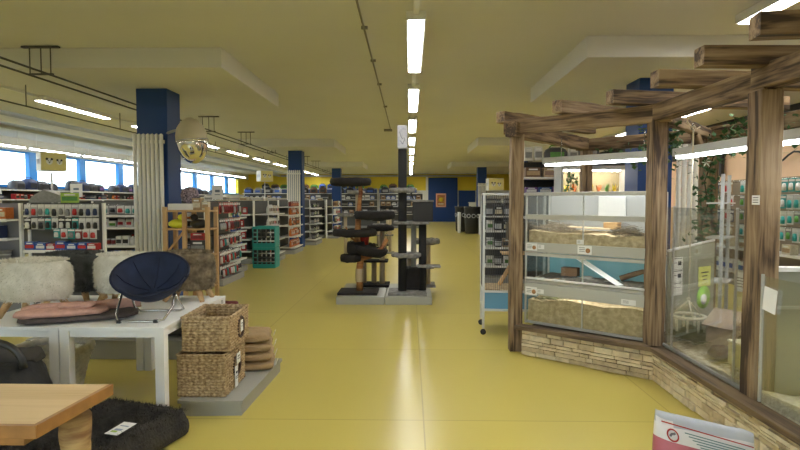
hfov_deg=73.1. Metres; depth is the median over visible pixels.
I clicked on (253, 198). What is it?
cushion
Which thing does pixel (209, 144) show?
ceiling light
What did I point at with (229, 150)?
ceiling light
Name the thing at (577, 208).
terrarium
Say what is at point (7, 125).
ceiling pipe
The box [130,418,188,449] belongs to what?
cushion
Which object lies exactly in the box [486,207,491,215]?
can
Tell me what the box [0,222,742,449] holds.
floor
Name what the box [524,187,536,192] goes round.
carton
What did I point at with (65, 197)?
carton
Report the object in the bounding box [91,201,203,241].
shelving unit
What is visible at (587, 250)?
card
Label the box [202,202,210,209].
carton
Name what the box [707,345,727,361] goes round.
coconut hide
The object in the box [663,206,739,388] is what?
glass enclosure
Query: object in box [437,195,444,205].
print
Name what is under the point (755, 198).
card
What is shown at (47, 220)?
pack
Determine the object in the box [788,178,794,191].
pack
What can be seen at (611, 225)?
wooden block
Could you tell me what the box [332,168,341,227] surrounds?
column
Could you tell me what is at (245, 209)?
pouch
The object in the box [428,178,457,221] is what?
door
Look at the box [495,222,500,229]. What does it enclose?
can
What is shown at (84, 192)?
shelving unit
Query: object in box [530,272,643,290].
gravel
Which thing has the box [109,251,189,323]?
chair
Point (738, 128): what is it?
ivy garland
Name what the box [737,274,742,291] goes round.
card
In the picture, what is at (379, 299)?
display platform
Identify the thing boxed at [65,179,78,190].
bag
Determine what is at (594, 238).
bedding
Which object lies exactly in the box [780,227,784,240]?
pack
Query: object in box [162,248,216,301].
stool
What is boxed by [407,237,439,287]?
cat tree
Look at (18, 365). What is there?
pet carrier
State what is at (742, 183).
pack
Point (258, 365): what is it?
mat
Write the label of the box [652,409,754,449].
sack
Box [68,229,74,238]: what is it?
pack
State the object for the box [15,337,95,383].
rope basket
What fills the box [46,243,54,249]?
carton
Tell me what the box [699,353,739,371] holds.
hay
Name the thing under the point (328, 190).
shelving unit
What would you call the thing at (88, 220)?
pack
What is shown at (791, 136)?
strip light
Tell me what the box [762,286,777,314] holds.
paper notice
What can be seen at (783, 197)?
pack
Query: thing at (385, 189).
bag
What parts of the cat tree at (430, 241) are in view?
post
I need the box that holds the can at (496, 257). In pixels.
[495,256,500,265]
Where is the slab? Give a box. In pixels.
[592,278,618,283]
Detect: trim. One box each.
[281,175,475,176]
[426,177,427,199]
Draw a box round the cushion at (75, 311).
[13,298,140,324]
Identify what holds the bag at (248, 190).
on the shelving unit at (283, 195)
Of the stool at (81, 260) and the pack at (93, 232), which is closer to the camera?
the stool at (81, 260)
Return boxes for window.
[0,149,27,186]
[25,152,78,188]
[76,158,117,189]
[115,163,132,184]
[192,173,210,187]
[209,175,225,193]
[224,177,238,194]
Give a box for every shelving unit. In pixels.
[0,189,14,199]
[0,189,69,253]
[0,203,24,311]
[23,203,106,304]
[23,204,138,251]
[59,190,113,202]
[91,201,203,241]
[103,192,133,200]
[204,201,243,286]
[230,201,252,263]
[230,216,247,270]
[242,193,286,197]
[253,201,284,261]
[269,200,325,237]
[269,201,276,217]
[277,200,302,253]
[305,193,331,199]
[305,200,321,244]
[308,188,331,192]
[326,200,341,237]
[342,193,377,227]
[344,188,376,192]
[379,193,422,227]
[485,205,508,282]
[523,162,599,282]
[680,179,745,283]
[732,176,799,284]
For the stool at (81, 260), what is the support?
on the display table at (9, 327)
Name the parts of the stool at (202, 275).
leg, leg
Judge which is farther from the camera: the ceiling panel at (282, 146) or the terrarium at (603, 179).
the ceiling panel at (282, 146)
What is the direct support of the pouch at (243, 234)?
on the shelving unit at (248, 222)
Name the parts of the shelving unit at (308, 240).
panel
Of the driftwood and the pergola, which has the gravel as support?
the driftwood
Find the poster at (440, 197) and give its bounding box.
[436,193,445,206]
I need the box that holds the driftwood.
[619,269,643,280]
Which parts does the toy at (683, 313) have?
cord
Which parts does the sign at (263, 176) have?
animal panel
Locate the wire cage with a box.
[478,193,545,334]
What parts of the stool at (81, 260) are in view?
leg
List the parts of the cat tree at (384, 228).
post, post, post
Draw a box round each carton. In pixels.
[0,207,13,218]
[0,225,7,237]
[24,241,39,249]
[35,242,49,249]
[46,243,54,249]
[55,241,70,249]
[60,193,78,202]
[67,243,76,249]
[77,242,90,249]
[87,243,100,249]
[109,221,117,226]
[116,236,122,244]
[122,236,130,244]
[190,240,204,249]
[191,233,204,239]
[192,198,201,209]
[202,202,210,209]
[495,206,502,215]
[524,147,532,160]
[524,167,540,176]
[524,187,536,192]
[533,146,542,160]
[538,187,551,191]
[542,167,553,176]
[568,148,576,155]
[716,256,724,266]
[723,238,734,245]
[729,258,739,269]
[738,261,742,272]
[739,239,743,247]
[782,244,797,254]
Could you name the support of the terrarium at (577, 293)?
on the floor
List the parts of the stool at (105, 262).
leg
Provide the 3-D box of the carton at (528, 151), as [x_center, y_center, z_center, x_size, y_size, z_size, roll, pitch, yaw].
[2.301,-1.274,9.709,0.139,0.242,0.113,0,3,0]
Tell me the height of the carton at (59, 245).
0.111 m
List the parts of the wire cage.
frame post, frame post, frame rail, frame rail, frame rail, frame post, frame post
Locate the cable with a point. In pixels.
(792, 152)
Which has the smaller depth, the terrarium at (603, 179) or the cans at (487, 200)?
the terrarium at (603, 179)
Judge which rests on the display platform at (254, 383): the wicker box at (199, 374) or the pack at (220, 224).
the wicker box at (199, 374)
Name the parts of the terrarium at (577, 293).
corner post, rail, floor plate, panel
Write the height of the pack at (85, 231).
0.127 m
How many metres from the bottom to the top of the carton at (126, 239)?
0.166 m
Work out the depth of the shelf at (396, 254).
8.44 m
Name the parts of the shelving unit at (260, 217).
panel, shelf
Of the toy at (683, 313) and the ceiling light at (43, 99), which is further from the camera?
the ceiling light at (43, 99)
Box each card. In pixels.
[105,422,136,434]
[525,286,536,295]
[526,243,536,250]
[537,289,543,293]
[577,240,583,244]
[577,245,591,254]
[621,299,635,305]
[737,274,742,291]
[752,195,759,204]
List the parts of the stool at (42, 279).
leg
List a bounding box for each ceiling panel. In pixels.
[0,47,278,107]
[238,139,345,154]
[304,162,366,169]
[447,162,508,169]
[467,137,566,153]
[531,35,799,102]
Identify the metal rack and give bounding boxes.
[705,174,735,309]
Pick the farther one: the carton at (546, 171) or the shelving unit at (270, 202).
the shelving unit at (270, 202)
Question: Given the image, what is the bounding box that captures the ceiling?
[0,0,799,173]
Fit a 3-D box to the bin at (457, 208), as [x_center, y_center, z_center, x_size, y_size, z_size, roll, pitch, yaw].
[3.210,-0.315,27.560,0.848,1.280,0.848,0,3,1]
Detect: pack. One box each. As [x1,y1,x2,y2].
[24,204,30,215]
[24,218,30,229]
[31,204,37,216]
[31,218,37,228]
[38,204,43,215]
[38,218,44,229]
[44,204,50,215]
[45,218,50,228]
[51,204,57,216]
[52,218,57,228]
[53,229,59,237]
[58,204,64,215]
[58,218,64,228]
[61,229,67,237]
[65,204,71,216]
[65,218,71,228]
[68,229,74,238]
[72,204,77,216]
[72,218,78,228]
[75,229,81,239]
[78,204,84,216]
[79,218,85,229]
[82,229,88,238]
[85,204,91,216]
[86,218,91,229]
[90,229,96,238]
[92,204,98,216]
[92,218,98,229]
[109,206,115,212]
[117,206,123,212]
[124,206,130,213]
[219,202,221,213]
[219,219,222,230]
[220,236,222,248]
[220,252,222,264]
[730,210,733,221]
[730,224,733,234]
[739,210,743,219]
[739,224,743,235]
[740,181,745,192]
[740,195,744,205]
[780,195,785,208]
[780,211,786,225]
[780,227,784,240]
[781,178,787,191]
[785,228,791,240]
[786,195,793,209]
[787,211,793,224]
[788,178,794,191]
[792,228,798,242]
[793,195,799,208]
[794,212,799,223]
[795,178,799,191]
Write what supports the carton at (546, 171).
on the shelving unit at (541, 181)
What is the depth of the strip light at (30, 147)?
16.41 m
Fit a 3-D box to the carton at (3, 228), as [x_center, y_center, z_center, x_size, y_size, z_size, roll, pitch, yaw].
[-5.075,0.083,6.815,0.150,0.158,0.133,0,3,2]
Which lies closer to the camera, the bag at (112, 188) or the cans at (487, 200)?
the cans at (487, 200)
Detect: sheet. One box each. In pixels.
[598,196,625,215]
[671,257,682,269]
[671,269,682,281]
[674,282,681,295]
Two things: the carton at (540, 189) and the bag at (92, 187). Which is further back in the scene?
the bag at (92, 187)
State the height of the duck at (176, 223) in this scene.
0.205 m
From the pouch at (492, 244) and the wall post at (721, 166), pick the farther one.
the wall post at (721, 166)
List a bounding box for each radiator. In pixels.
[132,133,164,251]
[287,170,300,236]
[478,183,485,206]
[675,130,698,247]
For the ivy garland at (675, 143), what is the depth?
4.93 m
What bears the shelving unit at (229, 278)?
on the floor
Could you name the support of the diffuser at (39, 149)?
attached to the strip light at (30, 147)
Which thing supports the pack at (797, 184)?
hanging from the shelving unit at (784, 260)
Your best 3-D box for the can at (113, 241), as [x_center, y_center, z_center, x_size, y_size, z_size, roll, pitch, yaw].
[-5.069,0.298,9.569,0.088,0.113,0.079,0,3,2]
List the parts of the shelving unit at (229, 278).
panel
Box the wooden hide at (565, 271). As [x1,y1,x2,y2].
[561,266,579,276]
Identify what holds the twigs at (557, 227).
on the bedding at (594, 238)
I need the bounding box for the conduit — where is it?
[355,0,391,131]
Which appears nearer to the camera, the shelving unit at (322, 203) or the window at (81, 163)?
the window at (81, 163)
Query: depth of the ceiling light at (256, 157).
24.10 m
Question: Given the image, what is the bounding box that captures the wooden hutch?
[702,307,740,346]
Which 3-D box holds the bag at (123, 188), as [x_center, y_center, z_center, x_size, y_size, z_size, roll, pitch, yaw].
[-11.119,-1.487,21.514,0.307,0.375,0.481,0,3,1]
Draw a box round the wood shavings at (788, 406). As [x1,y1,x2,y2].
[761,390,799,424]
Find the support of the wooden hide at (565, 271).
on the gravel
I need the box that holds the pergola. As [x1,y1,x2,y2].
[496,9,799,399]
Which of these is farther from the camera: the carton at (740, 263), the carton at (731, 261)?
the carton at (731, 261)
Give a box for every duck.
[168,214,187,227]
[188,214,204,227]
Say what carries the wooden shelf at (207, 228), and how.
on the floor
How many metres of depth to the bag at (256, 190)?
30.67 m
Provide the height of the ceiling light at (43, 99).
0.096 m
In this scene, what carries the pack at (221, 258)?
hanging from the shelving unit at (229, 278)
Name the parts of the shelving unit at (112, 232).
panel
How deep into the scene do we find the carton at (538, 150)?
9.65 m
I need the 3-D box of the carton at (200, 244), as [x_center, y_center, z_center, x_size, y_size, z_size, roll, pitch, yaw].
[-2.916,0.316,7.857,0.220,0.202,0.162,0,3,1]
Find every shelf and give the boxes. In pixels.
[162,207,219,295]
[364,258,387,262]
[390,187,414,192]
[391,252,420,257]
[393,221,428,223]
[417,264,440,267]
[705,235,734,238]
[706,202,735,203]
[714,277,732,284]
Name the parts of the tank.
rail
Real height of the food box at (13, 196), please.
0.161 m
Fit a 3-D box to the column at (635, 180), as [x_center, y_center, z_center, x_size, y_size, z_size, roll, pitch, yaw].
[3.471,-0.376,7.588,0.460,3.250,0.460,0,3,1]
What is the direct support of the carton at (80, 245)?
on the shelving unit at (47, 235)
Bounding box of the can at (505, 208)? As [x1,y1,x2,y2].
[504,207,508,215]
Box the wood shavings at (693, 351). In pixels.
[665,341,739,390]
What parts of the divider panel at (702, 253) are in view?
rail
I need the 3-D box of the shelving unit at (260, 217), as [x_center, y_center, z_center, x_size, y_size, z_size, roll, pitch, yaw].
[-3.409,0.157,14.138,0.502,1.580,1.356,0,3,1]
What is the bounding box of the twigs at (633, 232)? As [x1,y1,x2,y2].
[607,223,644,236]
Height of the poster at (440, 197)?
1.000 m
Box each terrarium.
[524,282,665,340]
[525,191,667,258]
[525,252,666,293]
[554,166,624,191]
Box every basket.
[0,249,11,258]
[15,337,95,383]
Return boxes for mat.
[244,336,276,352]
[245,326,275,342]
[245,344,277,361]
[245,353,277,370]
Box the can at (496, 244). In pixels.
[495,240,500,246]
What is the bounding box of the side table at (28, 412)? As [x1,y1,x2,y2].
[0,384,112,449]
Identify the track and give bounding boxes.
[0,84,311,172]
[411,0,419,165]
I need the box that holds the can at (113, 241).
[111,238,115,244]
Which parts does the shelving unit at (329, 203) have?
panel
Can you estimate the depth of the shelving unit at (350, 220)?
31.00 m
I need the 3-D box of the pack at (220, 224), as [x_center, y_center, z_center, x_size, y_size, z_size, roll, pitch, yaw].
[-3.332,0.003,10.027,0.073,0.224,0.079,-2,3,-37]
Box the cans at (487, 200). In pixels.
[485,199,500,204]
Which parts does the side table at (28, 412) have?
leg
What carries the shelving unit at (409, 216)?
on the floor
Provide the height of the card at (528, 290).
0.085 m
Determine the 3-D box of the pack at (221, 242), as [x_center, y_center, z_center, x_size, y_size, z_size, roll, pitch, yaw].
[-3.331,0.321,10.042,0.074,0.239,0.081,-2,3,-37]
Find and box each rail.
[0,46,342,176]
[0,85,305,174]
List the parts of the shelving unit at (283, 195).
shelf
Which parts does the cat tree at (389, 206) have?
post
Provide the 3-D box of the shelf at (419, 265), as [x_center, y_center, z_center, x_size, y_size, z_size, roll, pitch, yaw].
[0.457,0.646,8.532,0.360,0.030,0.260,0,3,1]
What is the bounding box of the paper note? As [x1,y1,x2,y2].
[698,266,710,286]
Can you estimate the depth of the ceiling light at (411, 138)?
16.12 m
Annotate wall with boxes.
[0,135,247,196]
[248,174,508,210]
[599,103,799,248]
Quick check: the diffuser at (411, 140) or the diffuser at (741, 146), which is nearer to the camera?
the diffuser at (741, 146)
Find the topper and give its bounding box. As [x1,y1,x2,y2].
[397,125,407,148]
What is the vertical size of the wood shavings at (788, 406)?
0.140 m
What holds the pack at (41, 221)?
hanging from the shelving unit at (47, 235)
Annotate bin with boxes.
[455,206,470,231]
[464,207,480,233]
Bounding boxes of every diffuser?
[0,144,24,147]
[30,148,79,155]
[83,156,121,160]
[408,20,423,71]
[409,90,417,111]
[409,120,415,132]
[409,138,414,145]
[545,158,645,165]
[676,139,799,158]
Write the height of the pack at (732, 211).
0.236 m
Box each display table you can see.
[0,295,144,383]
[59,296,224,408]
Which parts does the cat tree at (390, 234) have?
post, post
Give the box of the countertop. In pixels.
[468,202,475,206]
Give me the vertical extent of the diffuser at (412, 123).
0.006 m
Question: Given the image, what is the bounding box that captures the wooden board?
[567,226,610,229]
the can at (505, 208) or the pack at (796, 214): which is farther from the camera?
the can at (505, 208)
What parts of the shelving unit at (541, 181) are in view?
shelf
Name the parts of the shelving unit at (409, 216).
shelf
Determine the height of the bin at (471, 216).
1.280 m
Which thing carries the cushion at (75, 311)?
on the display table at (155, 355)
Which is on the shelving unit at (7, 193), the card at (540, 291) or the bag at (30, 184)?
the bag at (30, 184)
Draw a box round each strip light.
[0,131,25,147]
[29,139,80,155]
[82,148,121,160]
[123,151,132,162]
[181,168,200,171]
[201,166,217,173]
[542,130,645,165]
[672,123,799,158]
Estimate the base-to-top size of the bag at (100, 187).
0.302 m
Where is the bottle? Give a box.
[130,234,134,244]
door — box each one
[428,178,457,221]
[459,190,474,205]
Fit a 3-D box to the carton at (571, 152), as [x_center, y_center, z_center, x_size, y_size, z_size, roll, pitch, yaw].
[3.101,-1.270,9.695,0.135,0.234,0.109,0,3,1]
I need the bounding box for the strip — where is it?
[569,254,622,285]
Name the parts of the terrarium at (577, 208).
corner post, corner post, floor plate, rail, rail, rail, panel, corner post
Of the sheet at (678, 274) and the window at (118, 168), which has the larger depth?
the window at (118, 168)
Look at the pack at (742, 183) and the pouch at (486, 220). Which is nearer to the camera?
the pack at (742, 183)
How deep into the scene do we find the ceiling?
7.11 m
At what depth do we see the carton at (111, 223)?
9.51 m
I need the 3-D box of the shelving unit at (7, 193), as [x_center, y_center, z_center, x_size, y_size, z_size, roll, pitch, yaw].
[-11.240,-0.138,16.822,0.502,1.920,2.556,0,3,1]
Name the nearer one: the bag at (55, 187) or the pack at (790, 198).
the pack at (790, 198)
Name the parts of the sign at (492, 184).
animal panel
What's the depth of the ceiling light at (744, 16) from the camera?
5.15 m
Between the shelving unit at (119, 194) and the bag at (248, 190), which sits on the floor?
the shelving unit at (119, 194)
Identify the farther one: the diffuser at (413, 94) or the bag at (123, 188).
the bag at (123, 188)
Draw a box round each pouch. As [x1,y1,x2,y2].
[117,219,125,226]
[126,219,133,226]
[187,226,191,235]
[241,232,245,238]
[241,245,246,250]
[242,207,247,213]
[266,205,270,213]
[486,220,493,229]
[488,256,493,264]
[489,237,493,246]
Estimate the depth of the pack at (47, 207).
6.89 m
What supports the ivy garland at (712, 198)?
attached to the pergola
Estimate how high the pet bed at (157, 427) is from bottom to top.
0.221 m
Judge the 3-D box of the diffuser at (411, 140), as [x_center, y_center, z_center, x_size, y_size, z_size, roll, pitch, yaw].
[0.373,-2.586,16.794,0.155,0.006,2.200,0,3,1]
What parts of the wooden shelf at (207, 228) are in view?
post, post, post, shelf, shelf, post, post, post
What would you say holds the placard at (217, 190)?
on the shelving unit at (229, 278)
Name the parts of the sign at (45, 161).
animal panel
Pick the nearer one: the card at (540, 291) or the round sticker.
the round sticker
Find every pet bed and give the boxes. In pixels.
[0,396,188,449]
[168,328,181,335]
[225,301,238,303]
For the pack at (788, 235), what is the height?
0.206 m
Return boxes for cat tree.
[330,177,394,295]
[337,190,364,260]
[363,224,393,286]
[372,205,392,245]
[372,210,396,253]
[388,149,440,295]
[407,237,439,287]
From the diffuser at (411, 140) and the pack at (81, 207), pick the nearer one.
the pack at (81, 207)
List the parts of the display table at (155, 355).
leg, leg, leg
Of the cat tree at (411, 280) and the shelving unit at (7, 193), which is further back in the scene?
the shelving unit at (7, 193)
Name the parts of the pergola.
post, post, post, post, post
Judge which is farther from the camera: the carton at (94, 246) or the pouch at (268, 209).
the pouch at (268, 209)
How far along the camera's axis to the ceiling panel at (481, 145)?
16.67 m
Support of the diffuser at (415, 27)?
attached to the ceiling light at (415, 24)
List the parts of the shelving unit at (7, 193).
panel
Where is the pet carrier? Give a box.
[0,339,52,445]
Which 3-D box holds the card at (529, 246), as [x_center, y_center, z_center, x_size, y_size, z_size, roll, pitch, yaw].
[1.364,0.226,5.600,0.125,0.075,0.006,2,4,41]
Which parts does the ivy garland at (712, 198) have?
stem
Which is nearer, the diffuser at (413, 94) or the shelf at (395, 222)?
the shelf at (395, 222)
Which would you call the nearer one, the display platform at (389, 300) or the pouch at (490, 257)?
the display platform at (389, 300)
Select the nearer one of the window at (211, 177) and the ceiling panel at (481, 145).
the ceiling panel at (481, 145)
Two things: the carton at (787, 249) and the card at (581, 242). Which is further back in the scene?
the carton at (787, 249)
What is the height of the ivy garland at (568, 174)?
0.463 m
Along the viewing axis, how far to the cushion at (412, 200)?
8.40 m
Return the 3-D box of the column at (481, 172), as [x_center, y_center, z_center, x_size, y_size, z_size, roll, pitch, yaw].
[4.128,-1.293,27.398,0.460,3.250,0.460,0,3,1]
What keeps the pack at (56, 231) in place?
hanging from the shelving unit at (47, 235)
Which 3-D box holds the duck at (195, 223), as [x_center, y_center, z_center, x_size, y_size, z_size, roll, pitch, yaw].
[-2.916,-0.059,7.821,0.226,0.205,0.224,-2,4,-43]
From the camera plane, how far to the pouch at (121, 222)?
9.52 m
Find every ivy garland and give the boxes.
[562,167,578,191]
[594,111,799,170]
[637,120,685,152]
[682,114,747,243]
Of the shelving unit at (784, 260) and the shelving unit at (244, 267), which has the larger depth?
the shelving unit at (244, 267)
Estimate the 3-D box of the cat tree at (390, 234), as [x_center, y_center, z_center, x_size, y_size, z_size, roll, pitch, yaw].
[-0.464,0.195,16.250,0.748,1.308,0.475,0,3,1]
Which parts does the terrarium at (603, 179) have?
frame, frame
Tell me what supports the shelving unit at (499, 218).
on the floor
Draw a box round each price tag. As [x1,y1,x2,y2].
[235,364,237,387]
[237,351,239,363]
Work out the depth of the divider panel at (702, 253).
5.07 m
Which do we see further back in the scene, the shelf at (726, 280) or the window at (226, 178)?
the window at (226, 178)
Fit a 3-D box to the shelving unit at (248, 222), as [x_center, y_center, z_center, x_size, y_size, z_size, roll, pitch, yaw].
[-4.897,0.174,13.765,2.396,1.580,0.602,0,3,1]
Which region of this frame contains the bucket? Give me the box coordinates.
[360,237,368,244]
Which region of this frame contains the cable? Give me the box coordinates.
[782,151,799,160]
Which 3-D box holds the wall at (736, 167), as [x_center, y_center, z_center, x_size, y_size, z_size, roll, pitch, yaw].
[8.041,-0.999,18.328,0.200,3.500,43.000,0,3,1]
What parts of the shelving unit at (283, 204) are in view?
panel, shelf, shelf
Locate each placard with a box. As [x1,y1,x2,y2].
[70,184,82,196]
[212,185,222,199]
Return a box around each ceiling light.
[33,95,111,118]
[208,142,219,147]
[226,149,248,155]
[252,156,269,161]
[272,162,286,166]
[406,11,425,71]
[408,84,419,111]
[408,116,416,132]
[409,134,415,145]
[409,146,414,153]
[409,154,413,160]
[602,129,625,137]
[735,0,799,23]
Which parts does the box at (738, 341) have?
lid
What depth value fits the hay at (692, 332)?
4.59 m
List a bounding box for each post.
[457,212,460,232]
[719,153,724,175]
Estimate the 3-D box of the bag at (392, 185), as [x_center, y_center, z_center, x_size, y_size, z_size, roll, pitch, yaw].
[-0.518,-2.849,39.472,0.600,0.397,0.304,0,3,0]
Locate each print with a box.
[110,425,128,431]
[398,128,405,145]
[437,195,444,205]
[685,433,744,449]
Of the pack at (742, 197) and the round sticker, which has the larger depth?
the pack at (742, 197)
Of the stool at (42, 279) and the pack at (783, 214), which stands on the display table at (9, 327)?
the stool at (42, 279)
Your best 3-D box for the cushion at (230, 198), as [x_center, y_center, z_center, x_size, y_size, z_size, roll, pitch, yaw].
[-4.989,-0.786,16.276,0.300,0.097,0.246,0,3,1]
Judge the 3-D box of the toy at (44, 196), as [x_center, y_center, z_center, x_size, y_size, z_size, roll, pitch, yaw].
[-4.583,-0.379,7.098,0.420,0.170,0.300,0,3,-10]
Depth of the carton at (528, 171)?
9.55 m
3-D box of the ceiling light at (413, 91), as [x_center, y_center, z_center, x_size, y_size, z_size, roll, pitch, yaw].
[0.246,-2.315,9.961,0.200,0.096,2.250,0,3,1]
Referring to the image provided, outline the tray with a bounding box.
[485,293,537,308]
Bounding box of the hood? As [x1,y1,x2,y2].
[554,166,624,170]
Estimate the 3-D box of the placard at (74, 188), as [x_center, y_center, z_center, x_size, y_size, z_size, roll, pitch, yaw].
[-5.384,0.248,9.022,0.176,1.870,0.180,2,3,40]
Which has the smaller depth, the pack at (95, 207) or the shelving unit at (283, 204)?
the pack at (95, 207)
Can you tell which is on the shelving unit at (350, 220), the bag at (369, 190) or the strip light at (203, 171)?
the bag at (369, 190)
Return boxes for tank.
[757,266,799,401]
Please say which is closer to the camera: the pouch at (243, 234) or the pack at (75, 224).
the pack at (75, 224)
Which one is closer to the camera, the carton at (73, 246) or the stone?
the stone
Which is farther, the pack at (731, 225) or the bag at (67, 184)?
the bag at (67, 184)
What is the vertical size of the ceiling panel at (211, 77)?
0.250 m
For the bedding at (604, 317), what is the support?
on the terrarium at (577, 293)
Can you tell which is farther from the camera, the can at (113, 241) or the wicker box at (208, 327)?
the can at (113, 241)
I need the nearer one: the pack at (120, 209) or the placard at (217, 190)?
the pack at (120, 209)
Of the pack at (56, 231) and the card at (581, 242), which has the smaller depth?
the card at (581, 242)
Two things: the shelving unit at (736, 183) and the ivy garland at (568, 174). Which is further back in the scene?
the shelving unit at (736, 183)
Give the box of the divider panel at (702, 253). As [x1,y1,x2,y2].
[665,239,714,342]
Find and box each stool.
[0,255,74,318]
[45,249,107,300]
[92,250,149,306]
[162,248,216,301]
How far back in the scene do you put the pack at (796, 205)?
8.61 m
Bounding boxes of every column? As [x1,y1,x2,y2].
[136,88,182,295]
[288,151,304,246]
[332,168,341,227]
[476,167,486,206]
[624,78,673,292]
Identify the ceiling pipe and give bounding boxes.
[0,109,286,173]
[0,121,279,176]
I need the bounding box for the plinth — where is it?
[514,320,799,449]
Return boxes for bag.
[7,178,24,189]
[21,177,37,189]
[37,180,48,189]
[48,182,57,189]
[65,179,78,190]
[79,180,89,190]
[88,182,97,191]
[96,184,103,191]
[108,184,119,191]
[117,183,126,191]
[126,185,131,192]
[244,187,252,192]
[254,188,261,192]
[263,186,272,192]
[273,187,281,192]
[310,188,317,192]
[319,186,326,192]
[366,187,374,192]
[381,186,389,192]
[389,183,396,188]
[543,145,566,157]
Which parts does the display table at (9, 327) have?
leg, leg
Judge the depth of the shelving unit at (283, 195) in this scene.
31.05 m
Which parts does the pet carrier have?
handle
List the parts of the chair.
seat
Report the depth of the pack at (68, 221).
6.89 m
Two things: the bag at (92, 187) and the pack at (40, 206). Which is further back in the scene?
the bag at (92, 187)
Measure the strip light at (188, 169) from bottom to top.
0.445 m
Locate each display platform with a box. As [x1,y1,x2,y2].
[25,335,181,359]
[177,358,281,415]
[336,283,387,304]
[385,284,431,304]
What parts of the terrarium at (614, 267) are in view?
corner post, corner post, rail, rail, floor plate, panel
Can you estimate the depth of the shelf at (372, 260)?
9.25 m
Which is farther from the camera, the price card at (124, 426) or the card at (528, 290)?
the card at (528, 290)
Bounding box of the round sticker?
[697,286,709,307]
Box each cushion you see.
[13,298,140,324]
[47,250,97,292]
[85,195,94,198]
[93,252,140,293]
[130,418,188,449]
[172,250,215,290]
[181,187,198,203]
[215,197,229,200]
[229,197,238,200]
[252,197,262,200]
[412,200,433,201]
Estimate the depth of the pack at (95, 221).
6.88 m
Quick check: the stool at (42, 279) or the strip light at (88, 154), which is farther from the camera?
the strip light at (88, 154)
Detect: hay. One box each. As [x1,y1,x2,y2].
[532,295,573,300]
[665,322,710,346]
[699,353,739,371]
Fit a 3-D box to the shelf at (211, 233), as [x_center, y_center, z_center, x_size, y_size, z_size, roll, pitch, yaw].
[-3.450,0.175,10.605,0.270,0.018,1.146,0,3,1]
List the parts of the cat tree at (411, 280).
post, post, post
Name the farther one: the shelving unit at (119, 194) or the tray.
the shelving unit at (119, 194)
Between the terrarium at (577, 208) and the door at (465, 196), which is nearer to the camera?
the terrarium at (577, 208)
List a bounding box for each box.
[11,194,19,198]
[168,204,192,209]
[176,339,244,396]
[180,304,248,351]
[204,196,214,200]
[239,197,248,200]
[727,339,740,368]
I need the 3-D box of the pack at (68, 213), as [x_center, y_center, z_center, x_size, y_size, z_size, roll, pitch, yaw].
[-4.232,-0.181,6.887,0.066,0.166,0.063,-2,3,-39]
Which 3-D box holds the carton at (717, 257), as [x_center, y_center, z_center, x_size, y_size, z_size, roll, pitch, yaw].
[6.440,0.742,10.879,0.133,0.207,0.200,0,3,1]
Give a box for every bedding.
[528,295,642,337]
[529,229,644,247]
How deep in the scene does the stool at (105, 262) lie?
4.51 m
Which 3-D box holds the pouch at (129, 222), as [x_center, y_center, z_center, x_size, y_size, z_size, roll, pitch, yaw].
[-4.778,-0.039,9.547,0.140,0.149,0.078,0,3,1]
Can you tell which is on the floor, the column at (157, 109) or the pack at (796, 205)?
the column at (157, 109)
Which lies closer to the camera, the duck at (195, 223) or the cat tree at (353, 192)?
the duck at (195, 223)
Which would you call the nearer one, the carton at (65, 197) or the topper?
the carton at (65, 197)
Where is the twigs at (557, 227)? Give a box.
[531,220,579,231]
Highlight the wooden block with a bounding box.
[603,222,620,229]
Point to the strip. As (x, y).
(600, 272)
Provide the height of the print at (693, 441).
0.115 m
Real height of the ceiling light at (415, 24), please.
0.096 m
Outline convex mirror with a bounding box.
[167,117,208,163]
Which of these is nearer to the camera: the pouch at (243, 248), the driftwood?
the driftwood
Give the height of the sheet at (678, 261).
0.110 m
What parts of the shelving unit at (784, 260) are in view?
shelf, panel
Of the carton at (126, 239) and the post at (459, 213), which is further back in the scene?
the post at (459, 213)
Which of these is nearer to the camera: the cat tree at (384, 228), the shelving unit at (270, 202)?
the cat tree at (384, 228)
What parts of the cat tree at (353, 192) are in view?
post, post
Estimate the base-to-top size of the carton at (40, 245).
0.092 m
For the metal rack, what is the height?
1.580 m
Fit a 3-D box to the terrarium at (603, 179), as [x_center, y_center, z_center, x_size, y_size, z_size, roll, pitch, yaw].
[3.145,0.113,8.908,1.120,2.150,0.460,0,3,1]
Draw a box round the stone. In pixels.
[583,276,593,278]
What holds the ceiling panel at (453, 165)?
attached to the ceiling
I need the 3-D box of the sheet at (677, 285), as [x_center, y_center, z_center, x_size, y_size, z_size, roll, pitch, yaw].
[2.541,0.586,4.958,0.170,0.120,0.004,-2,3,-30]
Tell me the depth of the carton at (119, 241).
9.52 m
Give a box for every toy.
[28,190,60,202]
[670,115,706,333]
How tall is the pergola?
2.568 m
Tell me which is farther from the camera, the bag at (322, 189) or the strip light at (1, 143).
the bag at (322, 189)

